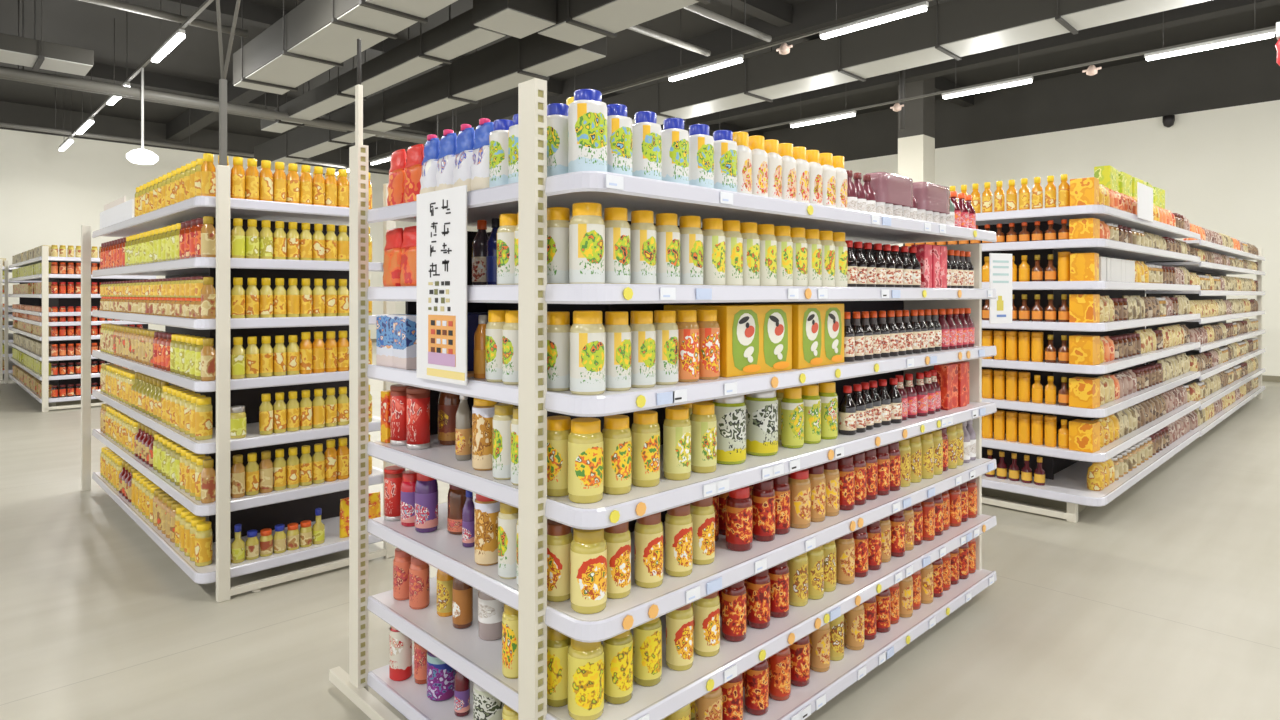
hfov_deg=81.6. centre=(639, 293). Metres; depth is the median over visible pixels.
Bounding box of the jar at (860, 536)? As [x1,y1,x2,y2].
[853,526,867,577]
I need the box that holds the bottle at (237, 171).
[231,157,244,198]
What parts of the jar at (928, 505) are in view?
lid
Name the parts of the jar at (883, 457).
lid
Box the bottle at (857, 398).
[852,384,865,432]
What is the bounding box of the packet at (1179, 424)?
[1175,420,1181,437]
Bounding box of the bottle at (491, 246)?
[486,218,499,284]
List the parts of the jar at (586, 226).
lid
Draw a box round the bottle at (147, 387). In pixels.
[142,376,150,412]
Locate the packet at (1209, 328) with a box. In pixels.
[1206,325,1211,341]
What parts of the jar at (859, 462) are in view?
lid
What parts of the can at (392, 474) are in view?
lid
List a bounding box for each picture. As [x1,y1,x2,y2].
[428,315,455,366]
[997,296,1005,316]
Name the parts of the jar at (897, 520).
lid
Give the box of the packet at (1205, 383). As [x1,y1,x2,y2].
[1199,380,1207,396]
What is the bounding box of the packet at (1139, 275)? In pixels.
[1132,260,1141,281]
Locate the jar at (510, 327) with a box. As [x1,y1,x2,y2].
[502,310,517,384]
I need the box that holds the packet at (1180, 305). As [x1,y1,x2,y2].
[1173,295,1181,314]
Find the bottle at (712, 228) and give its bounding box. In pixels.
[702,218,724,284]
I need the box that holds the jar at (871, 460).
[864,448,877,499]
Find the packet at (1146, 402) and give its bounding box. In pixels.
[1144,400,1152,421]
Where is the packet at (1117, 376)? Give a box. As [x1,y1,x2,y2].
[1114,373,1123,397]
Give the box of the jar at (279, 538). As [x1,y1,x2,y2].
[273,524,285,553]
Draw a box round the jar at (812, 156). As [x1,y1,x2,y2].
[806,150,822,204]
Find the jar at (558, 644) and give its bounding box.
[547,626,570,706]
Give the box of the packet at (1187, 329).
[1183,325,1189,342]
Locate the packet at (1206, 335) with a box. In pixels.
[1201,327,1207,342]
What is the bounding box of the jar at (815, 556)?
[807,545,823,599]
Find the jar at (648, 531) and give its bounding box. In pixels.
[634,512,662,587]
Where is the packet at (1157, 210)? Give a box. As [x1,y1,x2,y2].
[1153,204,1159,221]
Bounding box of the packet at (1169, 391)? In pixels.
[1168,390,1175,409]
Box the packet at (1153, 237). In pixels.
[1148,233,1155,247]
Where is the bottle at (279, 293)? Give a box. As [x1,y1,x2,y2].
[273,278,285,317]
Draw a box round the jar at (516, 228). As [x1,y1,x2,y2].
[514,213,517,284]
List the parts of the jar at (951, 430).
lid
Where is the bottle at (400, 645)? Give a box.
[389,626,411,680]
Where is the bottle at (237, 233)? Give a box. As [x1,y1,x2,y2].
[231,218,244,257]
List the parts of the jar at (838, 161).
lid, glass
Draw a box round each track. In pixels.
[59,0,213,146]
[323,0,931,174]
[737,26,1275,131]
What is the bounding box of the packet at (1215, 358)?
[1209,350,1216,365]
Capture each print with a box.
[428,281,449,310]
[993,260,1008,282]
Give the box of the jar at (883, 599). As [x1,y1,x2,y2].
[876,588,890,632]
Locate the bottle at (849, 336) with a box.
[844,312,854,361]
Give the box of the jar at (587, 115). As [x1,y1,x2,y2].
[568,89,606,172]
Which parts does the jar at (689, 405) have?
lid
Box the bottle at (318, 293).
[312,279,324,316]
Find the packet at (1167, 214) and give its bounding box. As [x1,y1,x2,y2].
[1162,209,1169,224]
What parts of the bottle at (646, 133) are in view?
lid, glass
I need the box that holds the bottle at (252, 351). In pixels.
[245,336,258,377]
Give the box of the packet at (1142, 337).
[1134,330,1144,353]
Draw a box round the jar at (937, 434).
[932,429,942,474]
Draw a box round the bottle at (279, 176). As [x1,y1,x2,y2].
[273,162,285,201]
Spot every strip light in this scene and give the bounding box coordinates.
[59,90,72,150]
[76,68,93,134]
[107,19,129,104]
[151,0,184,62]
[335,147,348,174]
[370,137,390,164]
[627,21,710,56]
[668,0,743,81]
[684,0,771,41]
[790,93,855,127]
[819,0,928,38]
[942,59,1032,98]
[1144,0,1275,60]
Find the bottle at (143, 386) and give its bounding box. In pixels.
[138,374,147,410]
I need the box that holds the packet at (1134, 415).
[1127,406,1137,430]
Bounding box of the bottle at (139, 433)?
[134,422,141,456]
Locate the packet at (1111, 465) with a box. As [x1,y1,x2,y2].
[1106,459,1114,483]
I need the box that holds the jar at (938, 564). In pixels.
[932,557,942,596]
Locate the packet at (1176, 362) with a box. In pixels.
[1171,356,1178,376]
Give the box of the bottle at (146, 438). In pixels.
[141,426,148,461]
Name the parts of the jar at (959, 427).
lid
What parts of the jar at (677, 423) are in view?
lid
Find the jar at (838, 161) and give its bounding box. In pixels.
[833,156,846,208]
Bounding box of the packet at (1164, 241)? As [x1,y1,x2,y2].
[1159,235,1165,249]
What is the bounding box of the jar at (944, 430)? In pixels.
[941,427,947,470]
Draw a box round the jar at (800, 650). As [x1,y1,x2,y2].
[789,635,809,686]
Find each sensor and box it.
[776,43,792,54]
[890,103,903,111]
[1082,65,1101,75]
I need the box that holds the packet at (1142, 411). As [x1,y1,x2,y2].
[1135,403,1145,425]
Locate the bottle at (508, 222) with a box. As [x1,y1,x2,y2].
[497,213,516,284]
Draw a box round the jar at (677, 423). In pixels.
[663,406,690,479]
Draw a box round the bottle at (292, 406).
[286,391,298,431]
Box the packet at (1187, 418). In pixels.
[1183,415,1189,432]
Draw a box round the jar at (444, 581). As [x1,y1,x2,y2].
[437,569,453,616]
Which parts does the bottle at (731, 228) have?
lid, glass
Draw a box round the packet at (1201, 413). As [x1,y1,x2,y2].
[1197,408,1202,424]
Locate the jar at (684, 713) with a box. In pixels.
[665,704,690,719]
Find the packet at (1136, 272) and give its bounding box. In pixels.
[1135,264,1137,281]
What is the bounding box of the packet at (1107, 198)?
[1099,184,1109,205]
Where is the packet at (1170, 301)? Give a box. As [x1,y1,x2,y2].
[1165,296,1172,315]
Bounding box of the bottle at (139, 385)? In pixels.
[135,373,142,408]
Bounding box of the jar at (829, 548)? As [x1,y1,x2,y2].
[823,540,835,591]
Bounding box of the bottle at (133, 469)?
[128,468,137,502]
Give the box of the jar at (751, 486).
[749,485,753,497]
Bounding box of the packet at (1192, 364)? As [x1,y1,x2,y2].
[1188,356,1194,370]
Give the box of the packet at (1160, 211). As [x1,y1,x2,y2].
[1156,206,1162,222]
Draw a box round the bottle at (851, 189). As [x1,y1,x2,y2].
[846,170,856,210]
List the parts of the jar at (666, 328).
lid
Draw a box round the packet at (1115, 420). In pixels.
[1109,414,1119,439]
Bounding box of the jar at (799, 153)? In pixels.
[793,147,808,202]
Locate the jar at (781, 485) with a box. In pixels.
[773,474,789,534]
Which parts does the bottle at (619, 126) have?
lid, glass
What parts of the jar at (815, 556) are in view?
lid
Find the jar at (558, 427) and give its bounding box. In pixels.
[547,416,570,496]
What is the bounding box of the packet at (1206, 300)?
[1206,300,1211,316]
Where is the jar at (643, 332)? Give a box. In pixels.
[629,311,655,387]
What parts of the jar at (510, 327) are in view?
lid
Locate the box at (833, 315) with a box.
[825,307,842,361]
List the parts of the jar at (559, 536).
lid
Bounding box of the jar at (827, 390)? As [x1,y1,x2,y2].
[818,381,837,439]
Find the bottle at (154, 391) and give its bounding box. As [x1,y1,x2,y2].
[149,378,159,416]
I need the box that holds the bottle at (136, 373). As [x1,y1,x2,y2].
[131,372,138,407]
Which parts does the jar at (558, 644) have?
lid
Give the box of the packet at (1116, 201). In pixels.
[1109,189,1118,208]
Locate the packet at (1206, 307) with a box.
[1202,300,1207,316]
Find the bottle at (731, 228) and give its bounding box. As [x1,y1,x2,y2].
[723,220,742,284]
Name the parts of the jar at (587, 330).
lid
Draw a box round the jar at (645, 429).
[631,410,659,486]
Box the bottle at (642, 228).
[630,210,655,283]
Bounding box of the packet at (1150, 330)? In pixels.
[1148,329,1156,350]
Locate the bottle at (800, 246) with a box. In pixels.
[791,227,807,285]
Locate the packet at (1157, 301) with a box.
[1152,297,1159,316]
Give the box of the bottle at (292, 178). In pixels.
[286,163,299,203]
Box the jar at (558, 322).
[547,311,570,390]
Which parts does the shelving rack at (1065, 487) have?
panel, rail, upright post, shelf, shelf, shelf, shelf, shelf, panel, shelf, shelf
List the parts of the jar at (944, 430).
lid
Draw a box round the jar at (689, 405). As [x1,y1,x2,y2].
[675,402,694,418]
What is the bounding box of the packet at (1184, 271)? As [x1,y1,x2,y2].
[1179,266,1187,284]
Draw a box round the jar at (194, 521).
[190,517,205,561]
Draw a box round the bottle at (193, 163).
[190,161,195,197]
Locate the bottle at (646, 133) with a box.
[632,111,661,179]
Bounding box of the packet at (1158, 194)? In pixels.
[1153,187,1164,208]
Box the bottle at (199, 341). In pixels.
[195,338,202,379]
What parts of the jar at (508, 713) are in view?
lid, glass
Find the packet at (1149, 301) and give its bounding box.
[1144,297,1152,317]
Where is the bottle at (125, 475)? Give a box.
[122,463,129,496]
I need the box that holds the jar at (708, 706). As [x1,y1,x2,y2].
[695,686,721,719]
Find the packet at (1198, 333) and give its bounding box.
[1193,328,1200,343]
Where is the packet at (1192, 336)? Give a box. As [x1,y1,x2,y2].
[1189,329,1194,341]
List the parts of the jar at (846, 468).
lid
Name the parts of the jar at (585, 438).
lid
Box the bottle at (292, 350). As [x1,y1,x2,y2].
[286,335,299,374]
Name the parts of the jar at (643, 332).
lid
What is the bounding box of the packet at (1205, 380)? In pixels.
[1204,379,1209,394]
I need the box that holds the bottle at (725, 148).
[713,130,736,191]
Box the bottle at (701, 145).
[689,124,713,187]
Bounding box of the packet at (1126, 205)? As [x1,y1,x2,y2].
[1119,193,1128,211]
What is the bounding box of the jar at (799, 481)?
[788,469,810,528]
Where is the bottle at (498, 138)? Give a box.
[489,119,512,186]
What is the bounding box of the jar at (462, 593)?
[452,578,472,628]
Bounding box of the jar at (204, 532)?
[195,521,212,566]
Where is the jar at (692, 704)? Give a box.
[690,701,694,719]
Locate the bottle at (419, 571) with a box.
[409,556,429,609]
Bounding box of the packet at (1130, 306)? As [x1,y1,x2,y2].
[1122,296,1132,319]
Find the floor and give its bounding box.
[0,342,1279,719]
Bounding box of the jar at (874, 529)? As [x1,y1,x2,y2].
[867,520,880,569]
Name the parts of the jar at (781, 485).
lid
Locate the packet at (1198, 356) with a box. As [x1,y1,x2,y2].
[1196,354,1202,371]
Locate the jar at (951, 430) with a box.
[946,425,956,468]
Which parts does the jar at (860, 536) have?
lid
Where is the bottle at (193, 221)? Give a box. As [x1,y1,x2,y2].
[189,219,195,257]
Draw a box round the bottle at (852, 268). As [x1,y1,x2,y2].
[845,240,857,286]
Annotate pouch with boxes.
[383,228,402,286]
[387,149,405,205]
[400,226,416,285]
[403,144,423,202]
[420,134,439,193]
[435,129,456,190]
[453,124,474,190]
[470,118,493,190]
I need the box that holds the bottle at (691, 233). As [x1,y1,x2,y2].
[679,216,702,284]
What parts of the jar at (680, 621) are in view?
lid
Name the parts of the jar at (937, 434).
lid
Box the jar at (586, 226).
[569,202,604,283]
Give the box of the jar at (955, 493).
[948,485,960,526]
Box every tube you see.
[982,330,992,358]
[982,369,992,397]
[982,413,992,437]
[994,331,1004,359]
[994,370,1004,399]
[994,410,1004,439]
[1006,331,1017,360]
[1006,371,1017,400]
[1006,411,1017,441]
[1018,331,1029,360]
[1018,372,1029,401]
[1018,412,1029,442]
[1031,332,1042,361]
[1031,414,1042,444]
[1044,415,1056,446]
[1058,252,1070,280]
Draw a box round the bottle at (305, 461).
[299,445,311,485]
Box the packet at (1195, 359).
[1190,355,1197,371]
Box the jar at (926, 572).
[921,563,932,603]
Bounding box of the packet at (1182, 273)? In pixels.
[1177,267,1183,283]
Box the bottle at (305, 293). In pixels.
[299,278,311,316]
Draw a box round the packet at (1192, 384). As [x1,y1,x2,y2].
[1191,383,1197,400]
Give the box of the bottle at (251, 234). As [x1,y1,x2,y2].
[245,219,258,258]
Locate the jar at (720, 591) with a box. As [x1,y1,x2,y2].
[719,590,721,616]
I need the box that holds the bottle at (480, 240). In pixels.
[472,220,488,284]
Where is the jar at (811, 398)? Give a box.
[801,384,820,443]
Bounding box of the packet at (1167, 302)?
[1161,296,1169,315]
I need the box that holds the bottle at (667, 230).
[655,213,679,284]
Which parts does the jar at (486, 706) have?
glass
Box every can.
[384,465,405,520]
[390,384,412,445]
[406,386,429,449]
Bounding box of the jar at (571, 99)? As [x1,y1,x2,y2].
[566,97,573,105]
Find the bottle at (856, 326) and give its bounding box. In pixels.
[851,312,864,360]
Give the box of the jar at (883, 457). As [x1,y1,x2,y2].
[875,445,889,495]
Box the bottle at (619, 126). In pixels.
[607,104,631,175]
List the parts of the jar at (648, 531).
lid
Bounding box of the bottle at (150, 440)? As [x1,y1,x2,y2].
[145,428,152,464]
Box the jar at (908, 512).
[904,506,913,550]
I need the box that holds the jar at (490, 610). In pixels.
[478,591,503,640]
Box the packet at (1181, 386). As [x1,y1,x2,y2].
[1180,385,1186,403]
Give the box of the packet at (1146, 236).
[1144,233,1148,246]
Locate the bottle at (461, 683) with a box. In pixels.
[454,672,469,716]
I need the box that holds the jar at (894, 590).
[889,582,898,623]
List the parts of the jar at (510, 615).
lid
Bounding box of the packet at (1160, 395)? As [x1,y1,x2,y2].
[1159,394,1165,414]
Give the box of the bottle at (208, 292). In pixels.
[201,277,215,318]
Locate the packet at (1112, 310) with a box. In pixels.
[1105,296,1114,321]
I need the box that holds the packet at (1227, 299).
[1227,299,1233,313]
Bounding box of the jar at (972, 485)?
[967,478,976,517]
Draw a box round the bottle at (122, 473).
[119,461,126,493]
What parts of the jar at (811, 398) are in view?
lid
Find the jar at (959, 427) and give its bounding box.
[955,423,963,465]
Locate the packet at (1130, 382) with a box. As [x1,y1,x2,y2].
[1122,370,1132,394]
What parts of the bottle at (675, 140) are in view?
lid, glass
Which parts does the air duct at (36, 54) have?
underside panel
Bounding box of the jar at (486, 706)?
[473,683,503,719]
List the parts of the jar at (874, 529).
lid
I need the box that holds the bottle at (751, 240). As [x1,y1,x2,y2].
[740,222,759,285]
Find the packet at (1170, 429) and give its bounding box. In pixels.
[1166,425,1172,443]
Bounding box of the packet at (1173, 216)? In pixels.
[1168,211,1175,226]
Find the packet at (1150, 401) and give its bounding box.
[1147,398,1155,420]
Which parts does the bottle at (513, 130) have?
lid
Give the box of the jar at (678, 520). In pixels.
[665,503,692,576]
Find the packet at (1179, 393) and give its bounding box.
[1174,387,1181,406]
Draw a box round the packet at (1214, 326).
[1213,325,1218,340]
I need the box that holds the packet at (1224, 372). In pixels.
[1223,371,1227,385]
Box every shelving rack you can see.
[0,259,41,379]
[4,246,155,411]
[81,165,394,601]
[329,39,996,719]
[903,205,1200,522]
[1145,239,1264,436]
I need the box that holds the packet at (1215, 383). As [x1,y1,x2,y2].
[1211,376,1216,391]
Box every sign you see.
[100,196,133,228]
[417,185,466,385]
[989,253,1011,323]
[1137,182,1152,221]
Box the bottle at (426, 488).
[415,473,437,532]
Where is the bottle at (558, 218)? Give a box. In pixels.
[547,207,569,283]
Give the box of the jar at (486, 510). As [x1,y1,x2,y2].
[474,494,499,565]
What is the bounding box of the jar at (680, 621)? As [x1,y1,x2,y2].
[666,603,693,670]
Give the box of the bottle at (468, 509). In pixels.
[462,490,473,547]
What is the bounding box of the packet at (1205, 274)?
[1205,274,1211,289]
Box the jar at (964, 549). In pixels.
[958,542,968,578]
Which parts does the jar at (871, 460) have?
lid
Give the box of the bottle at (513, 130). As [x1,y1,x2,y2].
[508,114,517,183]
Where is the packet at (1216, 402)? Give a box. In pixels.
[1215,401,1218,413]
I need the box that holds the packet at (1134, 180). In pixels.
[1132,177,1143,196]
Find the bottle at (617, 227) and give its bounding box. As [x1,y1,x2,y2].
[604,207,629,283]
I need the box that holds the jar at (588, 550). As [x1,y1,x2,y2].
[570,528,606,613]
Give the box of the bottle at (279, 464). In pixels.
[273,449,285,490]
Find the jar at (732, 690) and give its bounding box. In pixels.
[721,673,742,719]
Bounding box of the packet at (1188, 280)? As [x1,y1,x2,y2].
[1183,267,1189,284]
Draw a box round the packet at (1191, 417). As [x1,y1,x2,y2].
[1186,412,1194,429]
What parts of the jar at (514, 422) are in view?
lid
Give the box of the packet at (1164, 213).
[1159,207,1166,223]
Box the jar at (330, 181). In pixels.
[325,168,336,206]
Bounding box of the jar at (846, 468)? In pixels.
[837,455,854,510]
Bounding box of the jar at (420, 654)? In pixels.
[414,642,426,683]
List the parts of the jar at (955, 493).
lid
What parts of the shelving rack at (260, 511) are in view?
upright post, shelf, panel, shelf, upright post, shelf, shelf, shelf, shelf, panel, rail, upright post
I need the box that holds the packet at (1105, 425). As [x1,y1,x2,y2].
[1098,417,1109,445]
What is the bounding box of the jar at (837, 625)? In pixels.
[829,614,843,660]
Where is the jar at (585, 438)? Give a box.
[568,417,602,503]
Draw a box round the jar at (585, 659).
[568,638,603,719]
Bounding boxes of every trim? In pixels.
[0,62,433,134]
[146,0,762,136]
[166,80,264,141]
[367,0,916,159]
[661,0,1279,129]
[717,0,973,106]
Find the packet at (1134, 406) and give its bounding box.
[1132,405,1140,428]
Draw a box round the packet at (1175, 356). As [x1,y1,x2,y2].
[1174,355,1181,375]
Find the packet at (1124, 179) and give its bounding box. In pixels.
[1118,171,1131,195]
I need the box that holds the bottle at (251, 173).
[245,158,258,199]
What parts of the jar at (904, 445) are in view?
lid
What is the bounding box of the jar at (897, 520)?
[889,510,904,556]
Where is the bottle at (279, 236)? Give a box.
[273,221,285,259]
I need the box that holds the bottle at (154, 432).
[149,430,157,466]
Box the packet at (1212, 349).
[1212,349,1218,364]
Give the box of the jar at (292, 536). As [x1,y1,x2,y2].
[286,523,298,550]
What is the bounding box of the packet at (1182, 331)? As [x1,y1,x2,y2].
[1177,324,1183,343]
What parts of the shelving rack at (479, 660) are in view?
upright post, rail, panel, upright post, panel, shelf, shelf, shelf, shelf, shelf, shelf, panel, panel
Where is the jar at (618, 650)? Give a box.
[603,630,632,703]
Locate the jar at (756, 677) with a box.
[745,659,768,715]
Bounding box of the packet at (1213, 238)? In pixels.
[1208,230,1214,242]
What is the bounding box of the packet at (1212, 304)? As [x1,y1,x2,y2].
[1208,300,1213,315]
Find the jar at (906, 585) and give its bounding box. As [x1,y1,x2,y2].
[899,575,912,617]
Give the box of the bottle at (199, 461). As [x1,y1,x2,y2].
[195,456,210,500]
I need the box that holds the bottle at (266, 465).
[259,451,272,492]
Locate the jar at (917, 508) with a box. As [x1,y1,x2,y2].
[913,502,922,544]
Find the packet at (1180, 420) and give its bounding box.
[1178,418,1183,435]
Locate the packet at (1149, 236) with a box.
[1144,232,1152,247]
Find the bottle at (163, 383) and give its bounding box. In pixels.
[157,381,168,420]
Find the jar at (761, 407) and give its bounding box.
[745,390,777,455]
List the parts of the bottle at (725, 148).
lid, glass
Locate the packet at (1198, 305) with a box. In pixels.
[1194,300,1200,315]
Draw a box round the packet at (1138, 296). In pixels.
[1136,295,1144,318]
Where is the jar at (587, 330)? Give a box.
[570,310,605,394]
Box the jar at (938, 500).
[933,493,942,535]
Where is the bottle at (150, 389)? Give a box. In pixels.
[145,377,153,414]
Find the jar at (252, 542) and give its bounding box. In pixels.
[245,530,258,559]
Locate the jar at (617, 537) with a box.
[604,522,630,598]
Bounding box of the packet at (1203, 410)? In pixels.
[1202,409,1205,422]
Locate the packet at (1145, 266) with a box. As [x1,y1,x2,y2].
[1140,261,1148,282]
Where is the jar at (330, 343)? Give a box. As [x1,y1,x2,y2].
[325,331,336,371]
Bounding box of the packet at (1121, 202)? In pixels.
[1114,191,1123,210]
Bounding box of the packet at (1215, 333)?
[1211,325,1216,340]
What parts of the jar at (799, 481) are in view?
lid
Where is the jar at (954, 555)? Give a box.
[950,548,958,584]
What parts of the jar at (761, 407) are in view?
lid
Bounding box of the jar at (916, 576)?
[912,570,920,609]
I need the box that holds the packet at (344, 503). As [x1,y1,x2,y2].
[339,497,348,537]
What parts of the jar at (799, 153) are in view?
lid, glass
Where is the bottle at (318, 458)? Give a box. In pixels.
[312,443,324,483]
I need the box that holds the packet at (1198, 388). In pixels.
[1193,382,1200,400]
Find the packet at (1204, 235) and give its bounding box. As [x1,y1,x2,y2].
[1199,227,1205,240]
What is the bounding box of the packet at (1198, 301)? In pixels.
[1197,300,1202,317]
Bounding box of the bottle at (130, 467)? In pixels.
[125,465,133,499]
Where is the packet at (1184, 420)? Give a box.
[1181,417,1186,433]
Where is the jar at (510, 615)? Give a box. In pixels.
[502,604,517,678]
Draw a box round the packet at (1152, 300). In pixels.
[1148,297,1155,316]
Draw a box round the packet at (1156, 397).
[1154,395,1162,416]
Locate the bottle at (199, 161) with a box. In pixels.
[195,158,202,195]
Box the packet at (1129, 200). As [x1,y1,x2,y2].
[1124,194,1132,212]
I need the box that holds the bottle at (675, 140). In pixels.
[662,118,688,183]
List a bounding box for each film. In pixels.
[865,172,912,207]
[913,182,949,213]
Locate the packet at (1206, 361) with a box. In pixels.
[1201,353,1207,369]
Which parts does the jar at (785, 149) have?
lid, glass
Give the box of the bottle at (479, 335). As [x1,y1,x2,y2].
[474,315,486,378]
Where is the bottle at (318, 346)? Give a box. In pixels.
[312,331,324,372]
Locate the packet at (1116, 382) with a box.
[1110,374,1119,399]
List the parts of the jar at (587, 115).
lid, glass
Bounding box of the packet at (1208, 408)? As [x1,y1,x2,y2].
[1207,406,1209,419]
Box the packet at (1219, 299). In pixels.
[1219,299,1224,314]
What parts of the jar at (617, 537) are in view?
lid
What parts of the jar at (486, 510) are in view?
lid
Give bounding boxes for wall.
[0,101,491,344]
[763,36,1279,375]
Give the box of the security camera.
[1163,115,1174,127]
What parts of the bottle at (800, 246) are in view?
lid, glass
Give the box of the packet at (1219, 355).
[1215,348,1220,363]
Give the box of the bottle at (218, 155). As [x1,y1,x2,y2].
[218,155,230,196]
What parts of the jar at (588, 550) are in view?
lid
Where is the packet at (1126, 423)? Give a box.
[1119,410,1128,434]
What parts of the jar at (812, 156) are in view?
lid, glass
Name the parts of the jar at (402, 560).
lid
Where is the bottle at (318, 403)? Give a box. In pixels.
[312,389,324,427]
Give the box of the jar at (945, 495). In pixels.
[942,490,949,530]
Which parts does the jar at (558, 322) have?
lid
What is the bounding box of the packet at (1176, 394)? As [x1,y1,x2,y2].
[1171,388,1178,407]
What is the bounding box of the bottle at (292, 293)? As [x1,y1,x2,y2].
[286,278,299,316]
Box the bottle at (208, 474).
[201,459,215,502]
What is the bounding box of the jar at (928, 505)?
[921,497,934,540]
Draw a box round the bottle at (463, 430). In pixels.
[455,395,471,460]
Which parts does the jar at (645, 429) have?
lid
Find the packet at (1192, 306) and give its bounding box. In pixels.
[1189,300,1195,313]
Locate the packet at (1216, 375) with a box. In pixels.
[1215,374,1220,389]
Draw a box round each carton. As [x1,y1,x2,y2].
[19,336,21,345]
[21,371,26,381]
[25,284,27,293]
[27,375,32,386]
[31,264,33,274]
[31,340,38,351]
[31,358,34,369]
[33,379,39,391]
[35,247,37,257]
[35,264,37,274]
[35,342,41,353]
[35,360,38,371]
[36,381,41,393]
[37,282,39,293]
[38,263,40,273]
[38,361,41,373]
[40,245,51,256]
[40,282,51,293]
[40,326,51,336]
[40,343,51,355]
[40,384,51,396]
[41,262,51,273]
[41,362,50,374]
[376,314,414,366]
[381,390,389,442]
[393,315,416,369]
[467,312,487,376]
[664,304,791,376]
[758,303,843,368]
[911,244,931,287]
[932,245,939,287]
[934,364,951,409]
[940,246,946,287]
[946,363,957,407]
[952,362,966,406]
[959,361,968,403]
[1069,218,1099,238]
[1069,294,1099,322]
[1069,335,1099,364]
[1069,377,1099,408]
[1069,419,1099,452]
[1070,177,1098,205]
[1070,253,1098,280]
[1099,257,1105,280]
[1106,257,1110,280]
[1111,258,1115,280]
[1116,259,1120,281]
[1121,259,1124,281]
[1125,260,1129,281]
[1130,260,1134,281]
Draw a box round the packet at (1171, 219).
[1166,210,1172,225]
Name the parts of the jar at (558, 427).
lid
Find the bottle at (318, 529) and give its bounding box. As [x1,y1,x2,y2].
[312,508,324,544]
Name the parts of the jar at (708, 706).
glass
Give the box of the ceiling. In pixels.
[0,0,1279,152]
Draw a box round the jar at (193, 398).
[190,395,205,437]
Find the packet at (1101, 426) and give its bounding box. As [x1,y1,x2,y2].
[1093,419,1103,447]
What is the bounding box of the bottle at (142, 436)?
[138,424,144,458]
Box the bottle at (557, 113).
[547,103,568,176]
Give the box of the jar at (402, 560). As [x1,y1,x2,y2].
[393,548,411,600]
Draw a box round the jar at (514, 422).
[511,407,517,485]
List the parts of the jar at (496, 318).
lid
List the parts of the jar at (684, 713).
glass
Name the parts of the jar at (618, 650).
lid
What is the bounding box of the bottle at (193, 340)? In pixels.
[190,337,204,377]
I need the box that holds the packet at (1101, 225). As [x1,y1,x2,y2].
[1100,223,1103,238]
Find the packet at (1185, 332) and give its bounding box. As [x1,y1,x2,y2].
[1180,325,1186,343]
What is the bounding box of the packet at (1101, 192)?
[1099,185,1104,204]
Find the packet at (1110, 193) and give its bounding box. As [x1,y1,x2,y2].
[1105,187,1113,207]
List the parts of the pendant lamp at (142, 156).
rod, lamp shade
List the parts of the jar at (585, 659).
lid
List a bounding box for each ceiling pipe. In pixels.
[0,0,437,143]
[0,0,452,142]
[0,73,388,172]
[79,0,247,37]
[899,70,904,129]
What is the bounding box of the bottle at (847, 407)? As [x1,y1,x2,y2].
[839,385,855,434]
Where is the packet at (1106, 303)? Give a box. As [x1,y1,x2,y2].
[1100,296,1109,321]
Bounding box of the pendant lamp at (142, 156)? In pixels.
[126,68,158,164]
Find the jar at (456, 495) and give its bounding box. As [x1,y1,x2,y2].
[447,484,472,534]
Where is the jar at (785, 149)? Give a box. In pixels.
[779,143,795,200]
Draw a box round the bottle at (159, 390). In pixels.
[153,380,162,418]
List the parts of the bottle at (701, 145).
lid, glass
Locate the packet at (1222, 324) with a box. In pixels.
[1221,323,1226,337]
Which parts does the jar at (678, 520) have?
lid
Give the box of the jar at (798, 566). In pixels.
[787,552,807,606]
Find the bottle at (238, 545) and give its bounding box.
[231,524,244,562]
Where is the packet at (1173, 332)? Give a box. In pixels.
[1168,326,1175,345]
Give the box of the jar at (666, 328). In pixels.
[653,310,677,384]
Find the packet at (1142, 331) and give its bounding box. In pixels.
[1140,330,1148,352]
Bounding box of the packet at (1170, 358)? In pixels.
[1167,357,1175,377]
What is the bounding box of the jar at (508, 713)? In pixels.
[502,704,517,719]
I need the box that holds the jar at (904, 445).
[898,438,910,486]
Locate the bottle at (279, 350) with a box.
[273,335,285,375]
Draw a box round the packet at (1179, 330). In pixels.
[1174,325,1181,344]
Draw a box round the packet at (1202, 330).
[1198,327,1204,343]
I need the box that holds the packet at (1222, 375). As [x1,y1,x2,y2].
[1219,372,1224,386]
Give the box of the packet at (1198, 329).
[1196,328,1202,344]
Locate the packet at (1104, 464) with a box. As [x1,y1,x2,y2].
[1099,461,1109,486]
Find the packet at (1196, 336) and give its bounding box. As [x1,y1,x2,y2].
[1191,328,1197,341]
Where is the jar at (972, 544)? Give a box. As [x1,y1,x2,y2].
[968,538,975,573]
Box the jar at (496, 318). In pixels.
[485,310,505,381]
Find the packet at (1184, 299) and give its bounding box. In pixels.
[1180,295,1186,313]
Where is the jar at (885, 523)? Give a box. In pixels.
[880,516,890,562]
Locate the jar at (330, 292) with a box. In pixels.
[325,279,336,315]
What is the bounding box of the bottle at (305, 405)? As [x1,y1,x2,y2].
[299,390,311,429]
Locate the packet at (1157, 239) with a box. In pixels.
[1152,234,1159,248]
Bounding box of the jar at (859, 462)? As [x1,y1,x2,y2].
[852,452,865,504]
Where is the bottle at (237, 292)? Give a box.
[231,278,244,317]
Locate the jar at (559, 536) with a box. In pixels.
[547,519,572,601]
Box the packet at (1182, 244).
[1177,240,1184,253]
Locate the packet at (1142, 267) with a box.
[1137,261,1144,282]
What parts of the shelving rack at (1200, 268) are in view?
shelf, panel, shelf, shelf, shelf, shelf, shelf, shelf, shelf, upright post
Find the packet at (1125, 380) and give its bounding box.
[1118,372,1127,395]
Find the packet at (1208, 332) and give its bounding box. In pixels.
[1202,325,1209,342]
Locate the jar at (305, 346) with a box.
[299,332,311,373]

